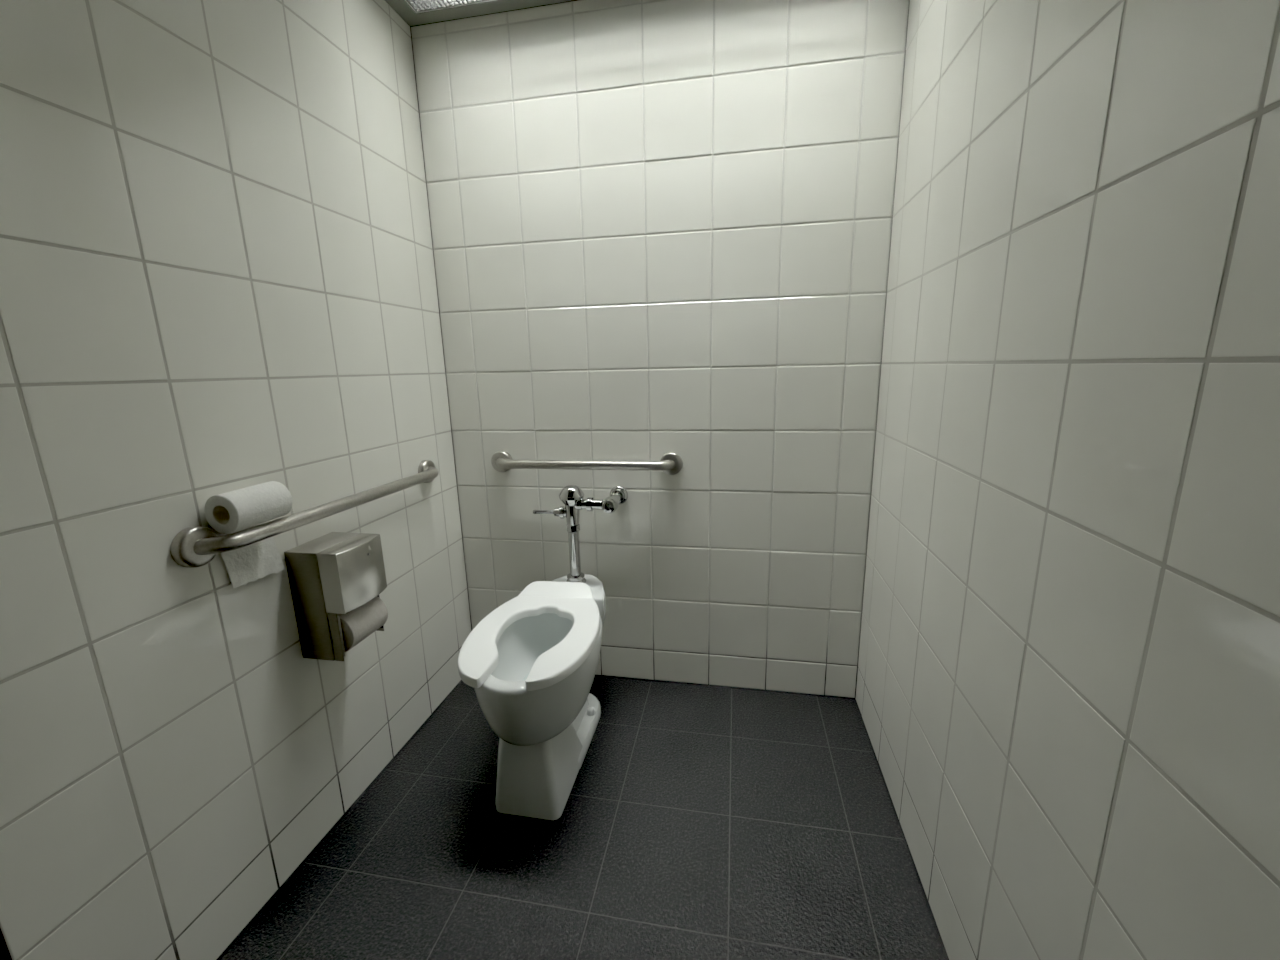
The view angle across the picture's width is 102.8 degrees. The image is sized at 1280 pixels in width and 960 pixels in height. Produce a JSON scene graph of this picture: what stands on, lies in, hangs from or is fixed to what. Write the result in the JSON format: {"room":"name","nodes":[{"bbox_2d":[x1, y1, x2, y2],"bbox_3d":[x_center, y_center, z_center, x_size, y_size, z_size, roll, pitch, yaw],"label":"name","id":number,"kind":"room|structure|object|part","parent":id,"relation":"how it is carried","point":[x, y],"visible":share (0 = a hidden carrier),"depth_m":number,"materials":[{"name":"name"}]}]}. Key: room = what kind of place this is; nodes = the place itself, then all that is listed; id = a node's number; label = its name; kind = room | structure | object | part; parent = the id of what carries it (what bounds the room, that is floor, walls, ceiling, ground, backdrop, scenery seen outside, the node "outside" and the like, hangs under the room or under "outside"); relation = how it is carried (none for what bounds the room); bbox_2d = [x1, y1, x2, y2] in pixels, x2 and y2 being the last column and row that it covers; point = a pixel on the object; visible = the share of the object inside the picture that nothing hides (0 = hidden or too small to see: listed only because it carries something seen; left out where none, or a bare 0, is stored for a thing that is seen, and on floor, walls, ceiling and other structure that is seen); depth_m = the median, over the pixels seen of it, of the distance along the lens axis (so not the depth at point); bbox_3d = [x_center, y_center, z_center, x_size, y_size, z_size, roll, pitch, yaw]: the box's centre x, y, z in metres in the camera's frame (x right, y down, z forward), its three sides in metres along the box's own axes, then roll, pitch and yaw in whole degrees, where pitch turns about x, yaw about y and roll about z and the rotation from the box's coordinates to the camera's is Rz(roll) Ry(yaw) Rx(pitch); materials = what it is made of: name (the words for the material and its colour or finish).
{"room":"public restroom","nodes":[
{"label":"public restroom","id":0,"kind":"room"},
{"bbox_2d":[0,0,471,959],"bbox_3d":[-0.801,-0.191,1.190,0.001,2.189,1.294,1,13,10],"label":"wall","id":1,"kind":"structure","parent":0,"point":[217,267],"depth_m":0.97,"materials":[{"name":"white tile"}]},
{"bbox_2d":[0,927,11,959],"bbox_3d":[-0.969,-0.044,0.552,0.106,2.190,0.054,1,13,10],"label":"trim","id":2,"kind":"structure","parent":1,"relation":"attached to","point":[5,954],"depth_m":0.72,"materials":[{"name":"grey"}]},
{"bbox_2d":[170,460,438,567],"bbox_3d":[-0.745,0.049,1.322,0.069,0.084,0.829,1,13,10],"label":"grab bar","id":3,"kind":"object","parent":1,"relation":"attached to","point":[194,546],"visible":1,"depth_m":1.05,"materials":[{"name":"metal"}]},
{"bbox_2d":[204,481,291,587],"bbox_3d":[-0.790,0.116,1.061,0.078,0.209,0.140,1,13,10],"label":"toilet paper roll","id":4,"kind":"object","parent":3,"relation":"on","point":[238,510],"visible":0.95,"depth_m":1.04,"materials":[{"name":"white paper"}]},
{"bbox_2d":[284,532,386,660],"bbox_3d":[-0.723,0.280,1.250,0.150,0.270,0.147,1,13,10],"label":"dispenser","id":5,"kind":"object","parent":1,"relation":"attached to","point":[331,574],"visible":0.88,"depth_m":1.19,"materials":[{"name":"metal"}]},
{"bbox_3d":[-0.703,0.365,1.194,0.016,0.104,0.004,1,13,10],"label":"spindle arm","id":6,"kind":"part","parent":5,"relation":"part of","materials":[{"name":"metal"}]},
{"bbox_2d":[337,597,387,651],"bbox_3d":[-0.682,0.351,1.257,0.050,0.097,0.123,1,13,10],"label":"toilet paper roll","id":7,"kind":"object","parent":5,"relation":"in","point":[358,624],"visible":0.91,"depth_m":1.23,"materials":[{"name":"white paper"}]},
{"bbox_2d":[217,680,461,959],"bbox_3d":[-0.775,0.878,1.425,0.004,0.005,1.294,1,13,10],"label":"trim","id":8,"kind":"structure","parent":1,"relation":"attached to","point":[456,686],"depth_m":1.29,"materials":[{"name":"black tile"}]},
{"bbox_2d":[385,0,573,26],"bbox_3d":[-0.210,-1.148,0.340,1.437,0.020,2.300,1,13,10],"label":"ceiling","id":9,"kind":"structure","parent":0,"point":[401,7],"depth_m":1.51,"materials":[{"name":"white paint"}]},
{"bbox_2d":[405,0,494,12],"bbox_3d":[-0.037,-1.398,1.238,1.336,0.113,0.310,1,13,10],"label":"ceiling light","id":10,"kind":"object","parent":9,"relation":"attached to","point":[419,6],"visible":1,"depth_m":1.49,"materials":[{"name":"white plastic"}]},
{"bbox_2d":[221,676,945,959],"bbox_3d":[-0.161,1.002,0.814,1.437,0.001,2.300,1,13,10],"label":"floor","id":11,"kind":"structure","parent":0,"point":[695,822],"depth_m":1.24,"materials":[{"name":"black tile"}]},
{"bbox_2d":[458,574,605,819],"bbox_3d":[-0.272,0.599,1.550,0.353,0.474,0.663,1,13,10],"label":"toilet","id":12,"kind":"object","parent":11,"relation":"on","point":[531,663],"visible":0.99,"depth_m":1.34,"materials":[{"name":"white ceramic"}]},
{"bbox_3d":[-0.291,0.410,1.429,0.353,0.052,0.506,1,13,10],"label":"seat","id":13,"kind":"part","parent":12,"relation":"part of","materials":[{"name":"white plastic"}]},
{"bbox_3d":[-0.280,0.540,1.467,0.338,0.212,0.520,1,13,10],"label":"bowl","id":14,"kind":"part","parent":12,"relation":"part of","materials":[{"name":"white ceramic"}]},
{"bbox_2d":[411,0,908,697],"bbox_3d":[0.022,-0.318,1.682,1.437,2.189,0.004,1,13,10],"label":"wall","id":15,"kind":"structure","parent":0,"point":[659,227],"depth_m":1.62,"materials":[{"name":"white tile"}]},
{"bbox_2d":[533,485,627,582],"bbox_3d":[-0.200,0.175,1.743,0.296,0.342,0.171,1,13,10],"label":"valve","id":16,"kind":"object","parent":15,"relation":"attached to","point":[571,496],"visible":0.99,"depth_m":1.68,"materials":[{"name":"silver metal"}]},
{"bbox_2d":[533,506,565,518],"bbox_3d":[-0.296,0.106,1.699,0.119,0.042,0.043,1,13,10],"label":"handle","id":17,"kind":"object","parent":16,"relation":"attached to","point":[560,512],"depth_m":1.68,"materials":[{"name":"silver metal"}]},
{"bbox_2d":[491,451,682,474],"bbox_3d":[-0.199,-0.055,1.745,0.686,0.077,0.069,1,13,10],"label":"grab bar","id":18,"kind":"object","parent":15,"relation":"attached to","point":[671,463],"visible":1,"depth_m":1.71,"materials":[{"name":"metal"}]},
{"bbox_3d":[-0.200,-0.054,1.743,0.641,0.032,0.066,1,13,10],"label":"rail","id":19,"kind":"part","parent":18,"relation":"part of","materials":[{"name":"metal"}]},
{"bbox_2d":[595,675,854,699],"bbox_3d":[0.046,0.752,1.915,1.437,0.005,0.004,1,13,10],"label":"trim","id":20,"kind":"structure","parent":15,"relation":"attached to","point":[595,675],"depth_m":1.86,"materials":[{"name":"black tile"}]},
{"bbox_2d":[855,0,1279,959],"bbox_3d":[0.521,-0.057,0.447,0.001,2.189,2.300,1,13,10],"label":"wall","id":21,"kind":"structure","parent":0,"point":[1067,697],"depth_m":0.64,"materials":[{"name":"white tile"}]},
{"bbox_2d":[854,699,948,959],"bbox_3d":[0.543,1.012,0.683,0.004,0.005,2.300,1,13,10],"label":"trim","id":22,"kind":"structure","parent":21,"relation":"attached to","point":[884,782],"depth_m":1.23,"materials":[{"name":"black tile"}]}
]}

